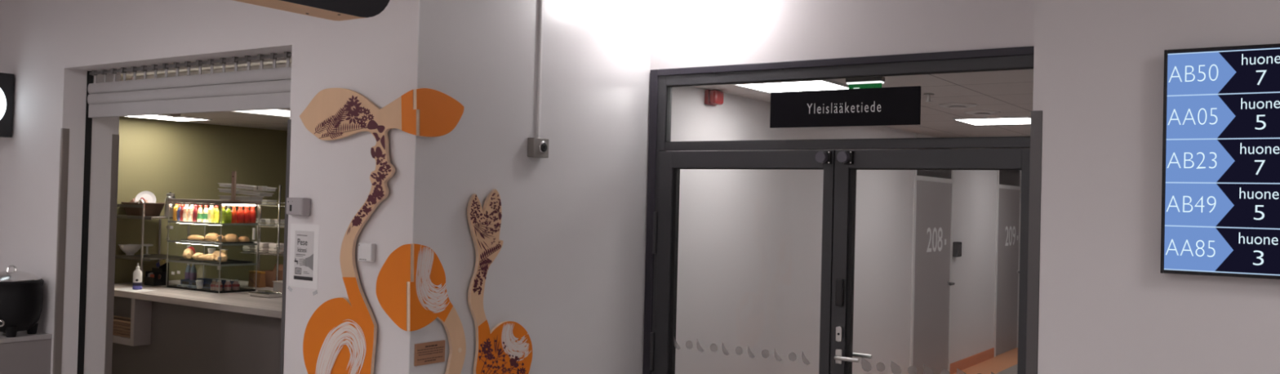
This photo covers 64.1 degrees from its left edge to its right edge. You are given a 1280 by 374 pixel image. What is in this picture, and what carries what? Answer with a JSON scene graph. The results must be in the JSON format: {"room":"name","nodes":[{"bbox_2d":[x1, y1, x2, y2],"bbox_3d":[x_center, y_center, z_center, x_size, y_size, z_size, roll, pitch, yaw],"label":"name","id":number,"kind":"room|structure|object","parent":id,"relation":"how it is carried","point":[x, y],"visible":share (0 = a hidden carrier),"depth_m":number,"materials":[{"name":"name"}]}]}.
{"room":"hospital waiting area","nodes":[
{"label":"hospital waiting area","id":0,"kind":"room"},
{"bbox_2d":[114,116,287,283],"bbox_3d":[-4.029,0.465,10.241,0.100,2.700,5.526,1,-1,34],"label":"wall","id":1,"kind":"structure","parent":0,"point":[185,160],"depth_m":9.80,"materials":[{"name":"green paint"}]},
{"bbox_2d":[127,108,289,130],"bbox_3d":[-1.478,-0.594,9.019,5.470,0.080,4.750,1,-1,34],"label":"ceiling","id":2,"kind":"structure","parent":0,"point":[224,118],"depth_m":9.24,"materials":[{"name":"tile"}]},
{"bbox_2d":[127,114,212,121],"bbox_3d":[-4.211,-0.616,9.074,0.480,0.011,0.600,1,-1,34],"label":"recessed light","id":3,"kind":"object","parent":2,"relation":"in","point":[162,117],"visible":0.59,"depth_m":9.10,"materials":[{"name":"white plastic"}]},
{"bbox_2d":[127,115,203,120],"bbox_3d":[-4.211,-0.617,9.074,0.450,0.008,0.570,1,-1,34],"label":"diffuser","id":4,"kind":"object","parent":3,"relation":"attached to","point":[169,117],"depth_m":9.08,"materials":[{"name":"plastic"}]},
{"bbox_2d":[120,59,291,80],"bbox_3d":[-3.016,-0.791,6.741,5.470,0.166,0.796,1,-1,34],"label":"soffit","id":5,"kind":"structure","parent":2,"relation":"attached to","point":[128,77],"depth_m":7.02,"materials":[{"name":"metal"}]},
{"bbox_2d":[131,62,291,79],"bbox_3d":[-2.600,-0.751,6.848,2.800,0.099,0.070,1,-1,34],"label":"light","id":6,"kind":"object","parent":5,"relation":"attached to","point":[279,65],"visible":0.1,"depth_m":7.02,"materials":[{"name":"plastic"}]},
{"bbox_2d":[230,108,289,117],"bbox_3d":[-2.710,-0.588,8.421,0.600,0.011,1.200,1,-1,34],"label":"recessed light","id":7,"kind":"object","parent":2,"relation":"in","point":[282,112],"visible":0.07,"depth_m":8.17,"materials":[{"name":"white plastic"}]},
{"bbox_2d":[0,0,418,373],"bbox_3d":[-3.749,0.255,6.514,6.896,3.020,0.345,1,-1,34],"label":"wall","id":8,"kind":"structure","parent":0,"point":[50,47],"depth_m":5.56,"materials":[{"name":"white paint"}]},
{"bbox_2d":[0,72,13,137],"bbox_3d":[-4.099,-0.518,6.311,0.094,0.399,0.399,1,-1,34],"label":"lit sign","id":9,"kind":"object","parent":8,"relation":"attached to","point":[6,80],"visible":1,"depth_m":6.42,"materials":[{"name":"black plastic"}]},
{"bbox_2d":[52,128,69,373],"bbox_3d":[-3.481,0.707,6.133,0.015,2.118,0.045,1,-1,34],"label":"guard","id":10,"kind":"object","parent":8,"relation":"attached to","point":[64,132],"visible":1,"depth_m":6.13,"materials":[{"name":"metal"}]},
{"bbox_2d":[104,133,119,373],"bbox_3d":[-3.304,0.723,6.382,0.004,2.103,0.045,1,-1,34],"label":"guard","id":11,"kind":"object","parent":8,"relation":"attached to","point":[115,138],"visible":1,"depth_m":6.38,"materials":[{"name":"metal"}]},
{"bbox_2d":[76,51,291,373],"bbox_3d":[-2.510,0.541,5.645,2.141,2.484,0.038,1,-1,34],"label":"rolling shutter","id":12,"kind":"object","parent":8,"relation":"attached to","point":[260,89],"visible":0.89,"depth_m":5.73,"materials":[{"name":"grey metal"}]},
{"bbox_2d":[88,51,291,83],"bbox_3d":[-2.481,-0.658,5.656,2.124,0.086,0.024,1,-1,34],"label":"grille","id":13,"kind":"object","parent":12,"relation":"attached to","point":[93,73],"depth_m":5.61,"materials":[{"name":"metal"}]},
{"bbox_2d":[280,119,291,373],"bbox_3d":[-1.704,0.734,4.931,0.024,2.118,0.045,1,-1,34],"label":"guard","id":14,"kind":"object","parent":8,"relation":"attached to","point":[289,121],"visible":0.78,"depth_m":4.92,"materials":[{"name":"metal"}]},
{"bbox_2d":[286,197,311,215],"bbox_3d":[-1.626,0.093,4.843,0.149,0.084,0.052,1,-1,34],"label":"dispenser","id":15,"kind":"object","parent":8,"relation":"attached to","point":[295,206],"visible":1,"depth_m":4.81,"materials":[{"name":"white plastic"}]},
{"bbox_2d":[287,223,319,295],"bbox_3d":[-1.595,0.342,4.843,0.221,0.332,0.006,1,-1,34],"label":"notice","id":16,"kind":"object","parent":8,"relation":"attached to","point":[304,238],"visible":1,"depth_m":4.84,"materials":[{"name":"paper"}]},
{"bbox_2d":[303,253,313,270],"bbox_3d":[-1.565,0.351,4.824,0.076,0.080,0.001,1,-1,34],"label":"picture","id":17,"kind":"object","parent":16,"relation":"on","point":[308,258],"depth_m":4.82},
{"bbox_2d":[358,242,375,262],"bbox_3d":[-1.223,0.292,4.578,0.089,0.083,0.029,1,-1,34],"label":"thermostat","id":18,"kind":"object","parent":8,"relation":"attached to","point":[366,251],"visible":1,"depth_m":4.56,"materials":[{"name":"white plastic"}]},
{"bbox_2d":[299,88,463,373],"bbox_3d":[-1.224,0.299,4.731,0.792,1.499,0.301,1,-1,34],"label":"wall decoration","id":19,"kind":"object","parent":8,"relation":"attached to","point":[340,337],"visible":1,"depth_m":4.60,"materials":[{"name":"brown wood"}]},
{"bbox_2d":[314,95,370,138],"bbox_3d":[-1.361,-0.318,4.672,0.385,0.199,0.001,1,-1,34],"label":"print","id":20,"kind":"object","parent":19,"relation":"attached to","point":[335,117],"depth_m":4.68},
{"bbox_2d":[351,114,391,226],"bbox_3d":[-1.193,-0.074,4.550,0.249,0.504,0.001,1,-1,34],"label":"print","id":21,"kind":"object","parent":19,"relation":"attached to","point":[379,125],"depth_m":4.54},
{"bbox_2d":[408,0,651,373],"bbox_3d":[-0.560,0.316,5.247,0.200,3.020,1.820,1,-1,34],"label":"wall","id":22,"kind":"structure","parent":0,"point":[568,268],"depth_m":5.20,"materials":[{"name":"paint"}]},
{"bbox_2d":[376,243,466,373],"bbox_3d":[-0.975,0.616,4.592,0.233,0.738,0.364,1,-1,34],"label":"wall decoration","id":23,"kind":"object","parent":22,"relation":"attached to","point":[411,289],"visible":1,"depth_m":4.46,"materials":[{"name":"brown wood"}]},
{"bbox_2d":[413,339,444,365],"bbox_3d":[-0.929,0.733,4.525,0.008,0.096,0.179,1,-1,34],"label":"wooden plaque","id":24,"kind":"object","parent":22,"relation":"attached to","point":[433,352],"visible":1,"depth_m":4.52,"materials":[{"name":"brown wood"}]},
{"bbox_2d":[466,188,532,373],"bbox_3d":[-0.668,0.518,4.883,0.034,1.014,0.472,1,-1,34],"label":"wall decoration","id":25,"kind":"object","parent":22,"relation":"attached to","point":[507,348],"visible":1,"depth_m":4.80,"materials":[{"name":"brown wood"}]},
{"bbox_2d":[470,193,502,294],"bbox_3d":[-0.721,0.265,4.774,0.001,0.474,0.218,1,-1,34],"label":"print","id":26,"kind":"object","parent":25,"relation":"attached to","point":[486,221],"depth_m":4.77},
{"bbox_2d":[478,336,528,373],"bbox_3d":[-0.649,0.821,4.893,0.001,0.247,0.360,1,-1,34],"label":"print","id":27,"kind":"object","parent":25,"relation":"attached to","point":[496,354],"depth_m":4.89},
{"bbox_2d":[527,137,548,158],"bbox_3d":[-0.500,-0.195,5.090,0.063,0.096,0.116,1,-1,34],"label":"security camera","id":28,"kind":"object","parent":22,"relation":"attached to","point":[536,147],"visible":1,"depth_m":5.06,"materials":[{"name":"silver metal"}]},
{"bbox_2d":[536,0,543,137],"bbox_3d":[-0.498,-0.719,5.124,0.014,0.952,0.020,1,-1,34],"label":"cable conduit","id":29,"kind":"object","parent":22,"relation":"attached to","point":[541,2],"visible":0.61,"depth_m":5.12,"materials":[{"name":"plastic"}]},
{"bbox_2d":[642,0,1035,362],"bbox_3d":[0.992,0.358,5.368,2.635,3.020,0.120,1,-1,34],"label":"wall","id":30,"kind":"structure","parent":0,"point":[685,33],"depth_m":5.36,"materials":[{"name":"white paint"}]},
{"bbox_2d":[649,150,835,373],"bbox_3d":[0.522,0.825,5.586,1.102,2.048,0.120,1,-1,34],"label":"door","id":31,"kind":"structure","parent":30,"relation":"in","point":[671,162],"depth_m":5.75,"materials":[{"name":"grey metal"}]},
{"bbox_2d":[642,46,1034,373],"bbox_3d":[0.994,0.601,5.337,2.260,2.532,0.116,1,-1,34],"label":"door frame","id":32,"kind":"structure","parent":30,"relation":"attached to","point":[1011,57],"depth_m":5.44,"materials":[{"name":"grey metal"}]},
{"bbox_2d":[665,66,1033,142],"bbox_3d":[1.006,-0.406,5.332,2.044,0.326,0.028,1,-1,34],"label":"window","id":33,"kind":"structure","parent":30,"relation":"in","point":[668,108],"depth_m":5.35,"materials":[{"name":"clear glass"}]},
{"bbox_2d":[769,85,920,128],"bbox_3d":[1.040,-0.406,5.261,0.817,0.190,0.017,1,-1,34],"label":"sign","id":34,"kind":"object","parent":33,"relation":"attached to","point":[900,105],"visible":1,"depth_m":5.24,"materials":[{"name":"plastic"}]},
{"bbox_2d":[830,148,1030,373],"bbox_3d":[1.423,0.839,5.012,1.023,2.048,0.195,1,-1,34],"label":"door","id":35,"kind":"structure","parent":30,"relation":"in","point":[846,162],"depth_m":5.17,"materials":[{"name":"grey metal"}]},
{"bbox_2d":[671,86,1017,373],"bbox_3d":[4.153,0.802,12.303,0.150,2.505,14.930,1,-1,34],"label":"wall","id":36,"kind":"structure","parent":0,"point":[750,240],"depth_m":7.67,"materials":[{"name":"white paint"}]},
{"bbox_2d":[704,88,724,106],"bbox_3d":[0.484,-0.580,6.641,0.085,0.098,0.130,1,-1,34],"label":"fire alarm","id":37,"kind":"object","parent":36,"relation":"attached to","point":[712,97],"visible":1,"depth_m":6.60,"materials":[{"name":"plastic"}]},
{"bbox_2d":[909,133,955,373],"bbox_3d":[3.013,0.744,10.405,0.089,2.504,1.223,1,-1,34],"label":"door","id":38,"kind":"structure","parent":36,"relation":"in","point":[931,283],"depth_m":10.39,"materials":[{"name":"white wood"}]},
{"bbox_2d":[952,241,961,257],"bbox_3d":[3.424,0.671,11.037,0.056,0.160,0.150,1,-1,34],"label":"panel","id":39,"kind":"object","parent":36,"relation":"attached to","point":[957,246],"visible":1,"depth_m":10.98,"materials":[{"name":"black plastic"}]},
{"bbox_2d":[950,347,994,373],"bbox_3d":[4.190,1.992,12.239,0.012,0.114,14.930,1,-1,34],"label":"baseboard","id":40,"kind":"structure","parent":36,"relation":"attached to","point":[970,361],"depth_m":11.59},
{"bbox_2d":[993,169,1021,356],"bbox_3d":[4.654,0.823,12.833,0.089,2.504,1.140,1,-1,34],"label":"door","id":41,"kind":"structure","parent":36,"relation":"in","point":[1007,238],"depth_m":12.80,"materials":[{"name":"white wood"}]},
{"bbox_2d":[693,69,1033,148],"bbox_3d":[5.312,-0.473,11.560,2.570,0.080,14.930,1,-1,34],"label":"ceiling","id":42,"kind":"structure","parent":0,"point":[1010,93],"depth_m":6.78,"materials":[{"name":"tile"}]},
{"bbox_2d":[731,79,848,93],"bbox_3d":[0.976,-0.617,6.328,0.600,0.011,0.600,1,-1,34],"label":"recessed light","id":43,"kind":"object","parent":42,"relation":"in","point":[811,85],"visible":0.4,"depth_m":6.26,"materials":[{"name":"white plastic"}]},
{"bbox_2d":[845,76,884,88],"bbox_3d":[1.251,-0.530,5.692,0.210,0.157,0.060,1,-1,34],"label":"exit sign","id":44,"kind":"object","parent":42,"relation":"hanging from","point":[876,82],"visible":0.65,"depth_m":5.67,"materials":[{"name":"plastic"}]},
{"bbox_2d":[938,102,977,109],"bbox_3d":[2.203,-0.568,7.034,0.250,0.026,0.409,1,-1,34],"label":"valve","id":45,"kind":"object","parent":42,"relation":"attached to","point":[954,105],"visible":1,"depth_m":7.02,"materials":[{"name":"white plastic"}]},
{"bbox_2d":[964,110,1000,115],"bbox_3d":[2.523,-0.553,7.490,0.254,0.026,0.402,1,-1,34],"label":"valve","id":46,"kind":"object","parent":42,"relation":"attached to","point":[980,113],"visible":1,"depth_m":7.48,"materials":[{"name":"white plastic"}]},
{"bbox_2d":[952,116,1031,125],"bbox_3d":[2.936,-0.536,8.333,0.600,0.011,0.600,1,-1,34],"label":"recessed light","id":47,"kind":"object","parent":42,"relation":"in","point":[999,120],"visible":0.76,"depth_m":8.29,"materials":[{"name":"white plastic"}]},
{"bbox_2d":[958,118,1031,124],"bbox_3d":[2.936,-0.538,8.333,0.570,0.008,0.570,1,-1,34],"label":"diffuser","id":48,"kind":"object","parent":47,"relation":"attached to","point":[969,121],"depth_m":8.34,"materials":[{"name":"plastic"}]},
{"bbox_2d":[995,363,1017,373],"bbox_3d":[5.248,2.069,11.522,2.570,0.004,14.930,1,-1,34],"label":"floor","id":49,"kind":"structure","parent":0,"point":[1012,370],"depth_m":11.31,"materials":[{"name":"grey plastic"}]},
{"bbox_2d":[953,347,1017,373],"bbox_3d":[4.337,2.052,12.138,0.370,0.002,14.930,1,-1,34],"label":"floor band","id":50,"kind":"object","parent":49,"relation":"on","point":[1005,360],"visible":0.33,"depth_m":11.77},
{"bbox_2d":[1032,0,1279,373],"bbox_3d":[4.244,0.395,2.413,6.065,3.020,1.370,1,-1,34],"label":"wall","id":51,"kind":"structure","parent":0,"point":[1107,306],"depth_m":3.39,"materials":[{"name":"white paint"}]},
{"bbox_2d":[1026,111,1042,373],"bbox_3d":[1.359,0.793,3.546,0.039,2.113,0.043,1,-1,34],"label":"guard","id":52,"kind":"object","parent":51,"relation":"attached to","point":[1036,127],"visible":1,"depth_m":3.54,"materials":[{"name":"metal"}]},
{"bbox_2d":[1160,43,1279,279],"bbox_3d":[2.212,-0.074,2.950,1.264,0.717,0.039,1,-1,34],"label":"screen","id":53,"kind":"object","parent":51,"relation":"attached to","point":[1220,173],"visible":1,"depth_m":3.20,"materials":[{"name":"black plastic"}]},
{"bbox_3d":[-2.045,-1.341,1.409,15.600,0.100,10.170,1,-1,34],"label":"ceiling","id":54,"kind":"structure","parent":0,"visible":0},
{"bbox_2d":[231,0,390,21],"bbox_3d":[-1.265,-0.905,2.875,0.140,0.686,1.395,1,-1,34],"label":"hanging sign","id":55,"kind":"object","parent":54,"relation":"hanging from","point":[331,10],"visible":1,"depth_m":3.23,"materials":[{"name":"brown wood"}]},
{"bbox_3d":[-0.940,1.835,3.112,15.400,0.100,14.200,1,-1,34],"label":"floor","id":56,"kind":"structure","parent":0,"visible":0},
{"bbox_2d":[0,329,52,373],"bbox_3d":[-4.274,1.300,5.883,0.960,0.885,1.228,1,-1,34],"label":"base cabinet","id":57,"kind":"object","parent":56,"relation":"on","point":[24,353],"visible":0.82,"depth_m":6.02,"materials":[{"name":"grey laminate"}]},
{"bbox_2d":[0,329,52,342],"bbox_3d":[-4.263,0.871,5.890,0.960,0.028,1.228,1,-1,34],"label":"countertop","id":58,"kind":"structure","parent":57,"relation":"on","point":[22,335],"depth_m":6.04,"materials":[{"name":"laminate"}]},
{"bbox_2d":[0,264,44,337],"bbox_3d":[-3.728,0.667,6.060,0.336,0.412,0.336,1,-1,34],"label":"kettle","id":59,"kind":"object","parent":58,"relation":"on","point":[21,292],"visible":1,"depth_m":5.97,"materials":[{"name":"black metal"}]},
{"bbox_2d":[111,277,282,373],"bbox_3d":[-2.261,1.364,7.909,5.456,0.920,1.360,1,-1,34],"label":"counter","id":60,"kind":"object","parent":56,"relation":"on","point":[174,331],"depth_m":8.18,"materials":[{"name":"laminate"}]},
{"bbox_2d":[112,315,130,337],"bbox_3d":[-4.459,1.176,8.694,0.700,0.135,0.141,1,-1,34],"label":"wicker tray","id":61,"kind":"object","parent":60,"relation":"in","point":[122,327],"visible":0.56,"depth_m":8.53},
{"bbox_2d":[112,326,130,332],"bbox_3d":[-4.458,1.185,8.696,0.700,0.021,0.137,1,-1,34],"label":"tray","id":62,"kind":"object","parent":61,"relation":"on","point":[116,329],"depth_m":8.52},
{"bbox_2d":[112,328,130,334],"bbox_3d":[-4.459,1.209,8.695,0.700,0.021,0.137,1,-1,34],"label":"tray","id":63,"kind":"object","parent":61,"relation":"on","point":[115,331],"depth_m":8.52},
{"bbox_2d":[112,332,130,337],"bbox_3d":[-4.459,1.233,8.695,0.700,0.021,0.137,1,-1,34],"label":"tray","id":64,"kind":"object","parent":61,"relation":"on","point":[121,334],"depth_m":8.50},
{"bbox_2d":[113,317,130,325],"bbox_3d":[-4.457,1.137,8.696,0.700,0.021,0.137,1,-1,34],"label":"tray","id":65,"kind":"object","parent":61,"relation":"on","point":[117,322],"depth_m":8.55,"materials":[{"name":"wood"}]},
{"bbox_2d":[113,323,130,328],"bbox_3d":[-4.457,1.161,8.696,0.700,0.021,0.137,1,-1,34],"label":"tray","id":66,"kind":"object","parent":61,"relation":"on","point":[116,326],"depth_m":8.52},
{"bbox_2d":[114,287,155,292],"bbox_3d":[-4.255,0.863,8.594,0.370,0.002,0.200,1,-1,34],"label":"mat","id":67,"kind":"object","parent":60,"relation":"on","point":[128,289],"visible":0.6,"depth_m":8.57,"materials":[{"name":"paper"}]},
{"bbox_2d":[132,262,142,289],"bbox_3d":[-4.244,0.753,8.644,0.073,0.223,0.073,1,-1,34],"label":"bottle","id":68,"kind":"object","parent":67,"relation":"on","point":[137,273],"visible":1,"depth_m":8.62,"materials":[{"name":"white plastic"}]},
{"bbox_2d":[115,199,190,280],"bbox_3d":[-4.341,0.491,9.145,0.573,0.759,0.449,1,-1,34],"label":"shelf rack","id":69,"kind":"object","parent":60,"relation":"on","point":[158,256],"visible":0.53,"depth_m":8.98,"materials":[{"name":"metal"}]},
{"bbox_2d":[118,244,141,255],"bbox_3d":[-4.592,0.564,9.197,0.233,0.094,0.196,1,-1,34],"label":"bowl","id":70,"kind":"object","parent":69,"relation":"on","point":[129,249],"visible":0.97,"depth_m":9.14,"materials":[{"name":"ceramic"}]},
{"bbox_2d":[121,201,164,216],"bbox_3d":[-4.465,0.198,9.196,0.384,0.119,0.274,1,-1,34],"label":"wicker basket","id":71,"kind":"object","parent":69,"relation":"on","point":[151,209],"visible":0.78,"depth_m":9.09,"materials":[{"name":"wicker"}]},
{"bbox_2d":[134,191,155,202],"bbox_3d":[-4.436,0.119,9.183,0.174,0.166,0.058,2,-1,-16],"label":"paper plate","id":72,"kind":"object","parent":71,"relation":"in","point":[150,197],"visible":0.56,"depth_m":9.20,"materials":[{"name":"white paper"}]},
{"bbox_2d":[164,191,175,217],"bbox_3d":[-4.146,0.155,9.030,0.086,0.216,0.086,1,-1,34],"label":"thermos jug","id":73,"kind":"object","parent":69,"relation":"on","point":[170,195],"visible":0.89,"depth_m":9.00,"materials":[{"name":"metal"}]},
{"bbox_2d":[144,262,168,285],"bbox_3d":[-4.294,0.771,9.092,0.150,0.200,0.140,1,-1,34],"label":"bin","id":74,"kind":"object","parent":60,"relation":"on","point":[150,281],"visible":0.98,"depth_m":9.06,"materials":[{"name":"black plastic"}]},
{"bbox_2d":[114,277,282,318],"bbox_3d":[-2.250,0.929,7.916,5.456,0.050,1.360,1,-1,34],"label":"countertop","id":75,"kind":"structure","parent":60,"relation":"on","point":[241,301],"depth_m":8.13,"materials":[{"name":"laminate"}]},
{"bbox_2d":[165,198,261,293],"bbox_3d":[-3.702,0.497,8.862,0.799,0.770,0.382,1,-1,34],"label":"display case","id":76,"kind":"object","parent":60,"relation":"on","point":[171,201],"visible":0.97,"depth_m":8.71,"materials":[{"name":"clear glass"}]},
{"bbox_2d":[182,204,189,221],"bbox_3d":[-3.923,0.224,8.858,0.042,0.142,0.043,1,-1,34],"label":"bottle","id":77,"kind":"object","parent":76,"relation":"on","point":[186,207],"visible":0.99,"depth_m":8.84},
{"bbox_2d":[184,263,191,279],"bbox_3d":[-3.987,0.768,9.035,0.058,0.190,0.057,1,-1,34],"label":"water bottle","id":78,"kind":"object","parent":76,"relation":"on","point":[188,267],"visible":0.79,"depth_m":9.01,"materials":[{"name":"white plastic"}]},
{"bbox_2d":[187,204,194,221],"bbox_3d":[-3.862,0.225,8.817,0.042,0.142,0.043,1,-1,34],"label":"bottle","id":79,"kind":"object","parent":76,"relation":"on","point":[191,208],"visible":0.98,"depth_m":8.80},
{"bbox_2d":[192,204,198,221],"bbox_3d":[-3.812,0.226,8.784,0.047,0.142,0.046,1,-1,34],"label":"drink bottle","id":80,"kind":"object","parent":76,"relation":"on","point":[195,210],"visible":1,"depth_m":8.76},
{"bbox_2d":[197,204,203,222],"bbox_3d":[-3.757,0.227,8.746,0.048,0.142,0.048,1,-1,34],"label":"drink bottle","id":81,"kind":"object","parent":76,"relation":"on","point":[200,211],"visible":1,"depth_m":8.73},
{"bbox_2d":[173,240,229,244],"bbox_3d":[-3.705,0.480,8.862,0.765,0.010,0.346,1,-1,34],"label":"glass shelf","id":82,"kind":"object","parent":76,"relation":"attached to","point":[174,241],"depth_m":8.72,"materials":[{"name":"glass"}]},
{"bbox_2d":[202,205,208,222],"bbox_3d":[-3.690,0.228,8.701,0.048,0.142,0.048,1,-1,34],"label":"drink bottle","id":83,"kind":"object","parent":76,"relation":"on","point":[206,209],"visible":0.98,"depth_m":8.68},
{"bbox_2d":[180,277,234,288],"bbox_3d":[-3.757,0.840,8.912,0.470,0.055,0.243,1,-1,34],"label":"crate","id":84,"kind":"object","parent":76,"relation":"on","point":[206,283],"visible":0.44,"depth_m":8.87,"materials":[{"name":"black plastic"}]},
{"bbox_2d":[189,263,196,280],"bbox_3d":[-3.927,0.769,8.995,0.058,0.190,0.057,1,-1,34],"label":"water bottle","id":85,"kind":"object","parent":84,"relation":"in","point":[193,274],"visible":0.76,"depth_m":8.98,"materials":[{"name":"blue plastic"}]},
{"bbox_2d":[173,259,246,264],"bbox_3d":[-3.709,0.650,8.860,0.765,0.010,0.346,1,-1,34],"label":"glass shelf","id":86,"kind":"object","parent":76,"relation":"attached to","point":[174,260],"depth_m":8.69,"materials":[{"name":"glass"}]},
{"bbox_2d":[207,205,214,222],"bbox_3d":[-3.625,0.229,8.656,0.042,0.142,0.043,1,-1,34],"label":"bottle","id":87,"kind":"object","parent":76,"relation":"on","point":[210,215],"visible":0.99,"depth_m":8.64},
{"bbox_2d":[179,257,253,264],"bbox_3d":[-3.651,0.636,8.812,0.603,0.014,0.300,1,-1,34],"label":"serving tray","id":88,"kind":"object","parent":76,"relation":"on","point":[228,261],"visible":0.75,"depth_m":8.73,"materials":[{"name":"black plastic"}]},
{"bbox_2d":[182,248,193,258],"bbox_3d":[-3.921,0.577,8.880,0.088,0.090,0.168,2,-1,-22],"label":"wrap","id":89,"kind":"object","parent":88,"relation":"on","point":[188,253],"visible":0.98,"depth_m":8.84,"materials":[{"name":"beige food"}]},
{"bbox_2d":[198,253,216,261],"bbox_3d":[-3.683,0.595,8.706,0.168,0.061,0.074,1,-1,18],"label":"wrap","id":90,"kind":"object","parent":88,"relation":"on","point":[209,256],"visible":0.98,"depth_m":8.67,"materials":[{"name":"beige food"}]},
{"bbox_2d":[213,205,219,222],"bbox_3d":[-3.568,0.230,8.619,0.048,0.142,0.048,1,-1,34],"label":"drink bottle","id":91,"kind":"object","parent":76,"relation":"on","point":[216,212],"visible":1,"depth_m":8.60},
{"bbox_2d":[180,239,253,244],"bbox_3d":[-3.646,0.466,8.815,0.603,0.014,0.300,1,-1,34],"label":"serving tray","id":92,"kind":"object","parent":76,"relation":"on","point":[188,240],"visible":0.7,"depth_m":8.67,"materials":[{"name":"black plastic"}]},
{"bbox_2d":[186,235,204,240],"bbox_3d":[-3.818,0.437,8.804,0.260,0.050,0.076,1,-1,34],"label":"baguette","id":93,"kind":"object","parent":92,"relation":"on","point":[191,237],"visible":0.9,"depth_m":8.76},
{"bbox_2d":[204,232,218,241],"bbox_3d":[-3.635,0.427,8.700,0.118,0.076,0.099,1,-1,34],"label":"bread roll","id":94,"kind":"object","parent":92,"relation":"on","point":[211,237],"visible":0.7,"depth_m":8.67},
{"bbox_2d":[224,233,238,241],"bbox_3d":[-3.477,0.432,8.702,0.120,0.074,0.083,2,-1,-12],"label":"bread roll","id":95,"kind":"object","parent":92,"relation":"on","point":[228,237],"visible":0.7,"depth_m":8.67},
{"bbox_2d":[219,205,226,222],"bbox_3d":[-3.485,0.231,8.556,0.048,0.142,0.048,1,-1,34],"label":"drink bottle","id":96,"kind":"object","parent":76,"relation":"on","point":[224,211],"visible":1,"depth_m":8.54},
{"bbox_2d":[226,205,231,222],"bbox_3d":[-3.457,0.232,8.598,0.048,0.142,0.048,1,-1,34],"label":"drink bottle","id":97,"kind":"object","parent":76,"relation":"on","point":[228,213],"visible":1,"depth_m":8.58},
{"bbox_2d":[231,206,236,222],"bbox_3d":[-3.429,0.233,8.639,0.048,0.142,0.048,1,-1,34],"label":"drink bottle","id":98,"kind":"object","parent":76,"relation":"on","point":[233,211],"visible":1,"depth_m":8.62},
{"bbox_2d":[236,206,244,222],"bbox_3d":[-3.396,0.235,8.689,0.060,0.142,0.059,1,-1,34],"label":"drink bottle","id":99,"kind":"object","parent":76,"relation":"on","point":[240,214],"visible":1,"depth_m":8.67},
{"bbox_2d":[217,195,264,197],"bbox_3d":[-3.338,0.093,8.557,0.437,0.037,0.136,1,-1,34],"label":"clear tray","id":100,"kind":"object","parent":76,"relation":"on","point":[218,195],"visible":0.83,"depth_m":8.46,"materials":[{"name":"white plastic"}]},
{"bbox_2d":[228,171,240,200],"bbox_3d":[-3.355,-0.008,8.473,0.100,0.242,0.045,1,-1,34],"label":"stand","id":101,"kind":"object","parent":100,"relation":"on","point":[233,173],"visible":1,"depth_m":8.46,"materials":[{"name":"brown wood"}]},
{"bbox_2d":[217,188,274,194],"bbox_3d":[-3.288,0.045,8.525,0.574,0.057,0.136,1,-1,34],"label":"clear tray","id":102,"kind":"object","parent":100,"relation":"on","point":[246,191],"visible":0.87,"depth_m":8.49,"materials":[{"name":"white plastic"}]},
{"bbox_2d":[243,206,249,222],"bbox_3d":[-3.362,0.237,8.738,0.060,0.142,0.059,1,-1,34],"label":"drink bottle","id":103,"kind":"object","parent":76,"relation":"on","point":[246,212],"visible":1,"depth_m":8.72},
{"bbox_2d":[249,206,256,222],"bbox_3d":[-3.328,0.238,8.788,0.060,0.142,0.059,1,-1,34],"label":"drink bottle","id":104,"kind":"object","parent":76,"relation":"on","point":[252,211],"visible":1,"depth_m":8.77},
{"bbox_2d":[248,270,266,287],"bbox_3d":[-3.432,0.823,9.165,0.177,0.140,0.074,1,-1,34],"label":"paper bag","id":105,"kind":"object","parent":60,"relation":"on","point":[260,278],"visible":0.98,"depth_m":9.13,"materials":[{"name":"paper"}]},
{"bbox_2d":[240,184,284,288],"bbox_3d":[-3.287,0.440,9.258,0.805,0.917,0.232,1,-1,34],"label":"rack","id":106,"kind":"object","parent":60,"relation":"on","point":[279,206],"visible":0.52,"depth_m":9.18,"materials":[{"name":"metal"}]},
{"bbox_2d":[242,241,261,251],"bbox_3d":[-3.583,0.549,9.450,0.114,0.088,0.136,1,-1,34],"label":"box","id":107,"kind":"object","parent":106,"relation":"on","point":[245,246],"visible":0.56,"depth_m":9.39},
{"bbox_2d":[240,248,283,256],"bbox_3d":[-3.290,0.592,9.258,0.781,0.041,0.214,1,-1,34],"label":"wire shelf","id":108,"kind":"object","parent":106,"relation":"attached to","point":[277,251],"depth_m":9.23,"materials":[{"name":"silver metal"}]},
{"bbox_2d":[268,248,284,253],"bbox_3d":[-3.263,0.576,9.234,0.110,0.044,0.130,1,-1,34],"label":"tray","id":109,"kind":"object","parent":108,"relation":"on","point":[270,249],"depth_m":9.19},
{"bbox_2d":[255,242,274,252],"bbox_3d":[-3.426,0.551,9.344,0.114,0.088,0.136,1,-1,34],"label":"box","id":110,"kind":"object","parent":106,"relation":"on","point":[263,246],"visible":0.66,"depth_m":9.28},
{"bbox_2d":[245,222,284,228],"bbox_3d":[-3.254,0.346,9.241,0.710,0.041,0.214,1,-1,34],"label":"wire shelf","id":111,"kind":"object","parent":106,"relation":"attached to","point":[278,226],"depth_m":9.23,"materials":[{"name":"silver metal"}]},
{"bbox_2d":[250,201,284,207],"bbox_3d":[-3.225,0.161,9.227,0.650,0.041,0.214,1,-1,34],"label":"wire shelf","id":112,"kind":"object","parent":106,"relation":"attached to","point":[279,205],"depth_m":9.18,"materials":[{"name":"silver metal"}]},
{"bbox_2d":[268,243,284,253],"bbox_3d":[-3.263,0.553,9.233,0.114,0.088,0.136,1,-1,34],"label":"box","id":113,"kind":"object","parent":106,"relation":"on","point":[273,246],"visible":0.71,"depth_m":9.19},
{"bbox_2d":[248,291,282,297],"bbox_3d":[-3.038,0.874,8.329,0.273,0.033,0.159,1,-1,34],"label":"steel tray","id":114,"kind":"object","parent":60,"relation":"on","point":[260,294],"visible":0.79,"depth_m":8.28,"materials":[{"name":"silver metal"}]},
{"bbox_2d":[261,263,283,288],"bbox_3d":[-3.211,0.800,9.177,0.402,0.200,0.140,1,-1,34],"label":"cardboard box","id":115,"kind":"object","parent":60,"relation":"on","point":[270,275],"visible":0.39,"depth_m":9.15,"materials":[{"name":"cardboard"}]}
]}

